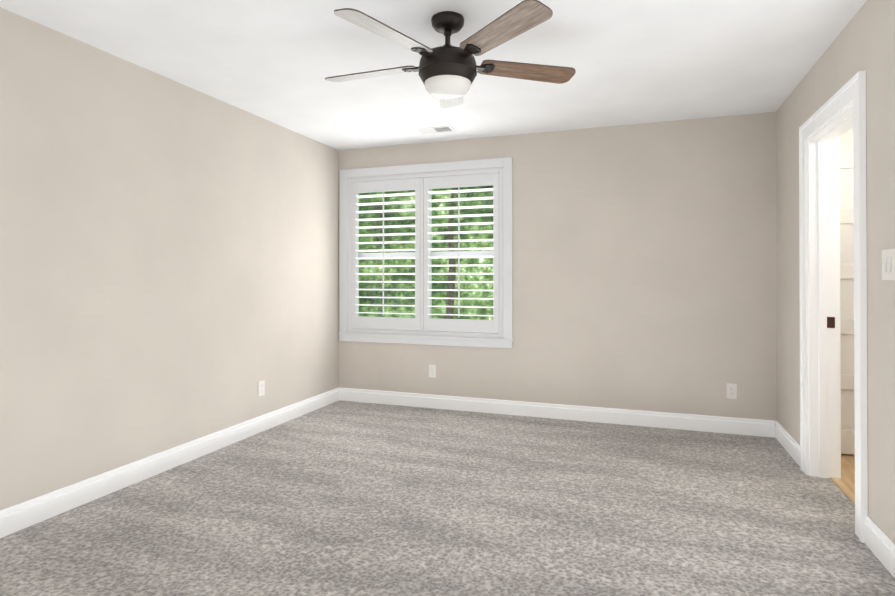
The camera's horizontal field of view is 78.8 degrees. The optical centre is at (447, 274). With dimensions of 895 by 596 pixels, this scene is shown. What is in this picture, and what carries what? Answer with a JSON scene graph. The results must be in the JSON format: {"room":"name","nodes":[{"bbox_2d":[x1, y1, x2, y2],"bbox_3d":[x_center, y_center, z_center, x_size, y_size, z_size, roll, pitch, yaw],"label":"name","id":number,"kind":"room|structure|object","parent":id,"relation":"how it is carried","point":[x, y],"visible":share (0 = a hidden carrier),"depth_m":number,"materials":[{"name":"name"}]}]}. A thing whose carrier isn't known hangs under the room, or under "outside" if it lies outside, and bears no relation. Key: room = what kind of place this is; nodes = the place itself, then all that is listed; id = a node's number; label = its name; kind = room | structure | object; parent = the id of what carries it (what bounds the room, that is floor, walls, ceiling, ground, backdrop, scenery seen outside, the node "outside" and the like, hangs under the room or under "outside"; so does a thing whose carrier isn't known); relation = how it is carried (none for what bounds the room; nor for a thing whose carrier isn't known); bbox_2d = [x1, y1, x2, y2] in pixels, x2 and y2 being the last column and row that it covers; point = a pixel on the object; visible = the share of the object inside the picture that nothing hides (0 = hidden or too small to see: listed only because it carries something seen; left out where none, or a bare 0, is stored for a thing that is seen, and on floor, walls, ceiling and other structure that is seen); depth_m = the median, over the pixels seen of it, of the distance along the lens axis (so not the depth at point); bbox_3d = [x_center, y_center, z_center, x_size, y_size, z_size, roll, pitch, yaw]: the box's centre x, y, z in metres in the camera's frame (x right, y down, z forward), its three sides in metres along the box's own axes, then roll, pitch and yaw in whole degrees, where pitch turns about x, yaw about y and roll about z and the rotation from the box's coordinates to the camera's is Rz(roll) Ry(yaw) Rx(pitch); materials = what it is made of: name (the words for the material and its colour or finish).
{"room":"empty bedroom","nodes":[
{"label":"empty bedroom","id":0,"kind":"room"},
{"bbox_2d":[0,7,338,509],"bbox_3d":[-2.002,-0.009,2.874,0.140,2.440,5.523,0,0,19],"label":"wall","id":1,"kind":"structure","parent":0,"point":[169,263],"depth_m":3.20,"materials":[{"name":"beige paint"}]},
{"bbox_2d":[0,387,339,537],"bbox_3d":[-1.927,1.148,2.840,0.020,0.125,5.243,0,0,19],"label":"baseboard","id":2,"kind":"structure","parent":1,"relation":"attached to","point":[15,518],"depth_m":3.19,"materials":[{"name":"white paint"}]},
{"bbox_2d":[258,380,264,396],"bbox_3d":[-1.444,0.884,4.226,0.008,0.115,0.070,0,0,19],"label":"electrical outlet","id":3,"kind":"object","parent":1,"relation":"attached to","point":[261,388],"visible":1,"depth_m":4.22,"materials":[{"name":"white plastic"}]},
{"bbox_2d":[0,0,866,149],"bbox_3d":[-0.173,-1.283,2.235,4.020,0.100,5.523,0,0,19],"label":"ceiling","id":4,"kind":"structure","parent":0,"point":[278,62],"depth_m":3.07,"materials":[{"name":"white paint"}]},
{"bbox_2d":[414,125,455,133],"bbox_3d":[-0.102,-1.214,4.584,0.315,0.010,0.165,0,0,19],"label":"ceiling vent","id":5,"kind":"object","parent":4,"relation":"in","point":[439,129],"visible":1,"depth_m":4.57,"materials":[{"name":"white metal"}]},
{"bbox_2d":[325,0,575,107],"bbox_3d":[-0.044,-1.043,2.641,1.232,0.375,1.284,0,0,19],"label":"fan","id":6,"kind":"object","parent":4,"relation":"hanging from","point":[448,72],"visible":1,"depth_m":2.51,"materials":[{"name":"brown wood"}]},
{"bbox_2d":[0,400,894,595],"bbox_3d":[-0.185,1.247,2.224,3.995,0.080,5.523,0,0,19],"label":"floor carpet","id":7,"kind":"object","parent":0,"point":[343,498],"visible":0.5,"depth_m":2.68,"materials":[{"name":"grey carpet"}]},
{"bbox_2d":[339,112,776,424],"bbox_3d":[0.789,0.002,4.742,3.880,2.440,0.140,0,0,19],"label":"wall","id":8,"kind":"structure","parent":0,"point":[644,268],"depth_m":4.43,"materials":[{"name":"beige paint"}]},
{"bbox_2d":[338,157,513,347],"bbox_3d":[-0.222,-0.188,5.077,1.730,1.663,0.184,0,0,19],"label":"window shutter","id":9,"kind":"object","parent":8,"relation":"attached to","point":[423,326],"visible":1,"depth_m":5.03,"materials":[{"name":"white paint"}]},
{"bbox_2d":[429,365,435,377],"bbox_3d":[-0.139,0.885,4.986,0.070,0.115,0.008,0,0,19],"label":"electrical outlet","id":10,"kind":"object","parent":8,"relation":"attached to","point":[432,371],"visible":1,"depth_m":4.98,"materials":[{"name":"white plastic"}]},
{"bbox_2d":[340,387,771,436],"bbox_3d":[0.711,1.159,4.678,3.710,0.125,0.020,0,0,19],"label":"baseboard","id":11,"kind":"structure","parent":8,"relation":"attached to","point":[716,424],"depth_m":4.56,"materials":[{"name":"white paint"}]},
{"bbox_2d":[726,383,736,398],"bbox_3d":[2.175,0.893,4.168,0.070,0.115,0.008,0,0,19],"label":"electrical outlet","id":12,"kind":"object","parent":8,"relation":"attached to","point":[731,391],"visible":1,"depth_m":4.17,"materials":[{"name":"white plastic"}]},
{"bbox_2d":[776,0,894,543],"bbox_3d":[1.656,-0.017,1.581,0.140,2.440,5.243,0,0,19],"label":"wall","id":13,"kind":"structure","parent":0,"point":[864,40],"depth_m":2.42,"materials":[{"name":"beige paint"}]},
{"bbox_2d":[772,420,799,465],"bbox_3d":[2.328,1.153,3.717,0.020,0.125,0.710,0,0,19],"label":"baseboard","id":14,"kind":"structure","parent":13,"relation":"attached to","point":[784,438],"depth_m":3.74,"materials":[{"name":"white paint"}]},
{"bbox_2d":[799,70,867,542],"bbox_3d":[2.120,0.146,2.894,0.194,2.130,0.990,0,0,19],"label":"door frame","id":15,"kind":"structure","parent":13,"relation":"attached to","point":[832,120],"depth_m":3.24,"materials":[{"name":"white paint"}]},
{"bbox_2d":[864,516,894,577],"bbox_3d":[1.299,1.136,0.803,0.020,0.125,3.490,0,0,19],"label":"baseboard","id":16,"kind":"structure","parent":13,"relation":"attached to","point":[879,543],"depth_m":2.29,"materials":[{"name":"white paint"}]},
{"bbox_2d":[882,249,894,279],"bbox_3d":[1.796,-0.041,2.208,0.013,0.122,0.114,0,0,19],"label":"switch plate","id":17,"kind":"object","parent":13,"relation":"attached to","point":[888,264],"visible":0.98,"depth_m":2.21,"materials":[{"name":"white plastic"}]},
{"bbox_2d":[830,454,854,503],"bbox_3d":[2.744,1.245,2.418,1.430,0.086,2.640,0,0,19],"label":"floor","id":18,"kind":"structure","parent":0,"point":[845,483],"depth_m":3.24,"materials":[{"name":"brown wood"}]},
{"bbox_2d":[840,128,852,454],"bbox_3d":[3.104,-0.005,3.624,1.230,2.440,0.140,0,0,19],"label":"wall","id":19,"kind":"structure","parent":0,"point":[846,142],"depth_m":3.69,"materials":[{"name":"white paint"}]},
{"bbox_2d":[840,153,854,454],"bbox_3d":[2.893,0.195,3.566,0.810,2.020,0.105,0,0,19],"label":"closet door","id":20,"kind":"structure","parent":19,"relation":"in","point":[847,301],"depth_m":3.66,"materials":[{"name":"white paint"}]},
{"label":"outside","id":21,"kind":"structure","parent":0,"visible":0},
{"bbox_2d":[359,186,492,319],"bbox_3d":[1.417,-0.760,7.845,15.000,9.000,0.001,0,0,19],"label":"trees","id":22,"kind":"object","parent":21,"point":[473,286],"depth_m":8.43,"materials":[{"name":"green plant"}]},
{"bbox_2d":[446,188,455,318],"bbox_3d":[0.012,0.438,7.485,0.215,3.600,0.124,0,0,19],"label":"trunk","id":23,"kind":"object","parent":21,"point":[452,270],"depth_m":7.44,"materials":[{"name":"brown plant"}]}
]}

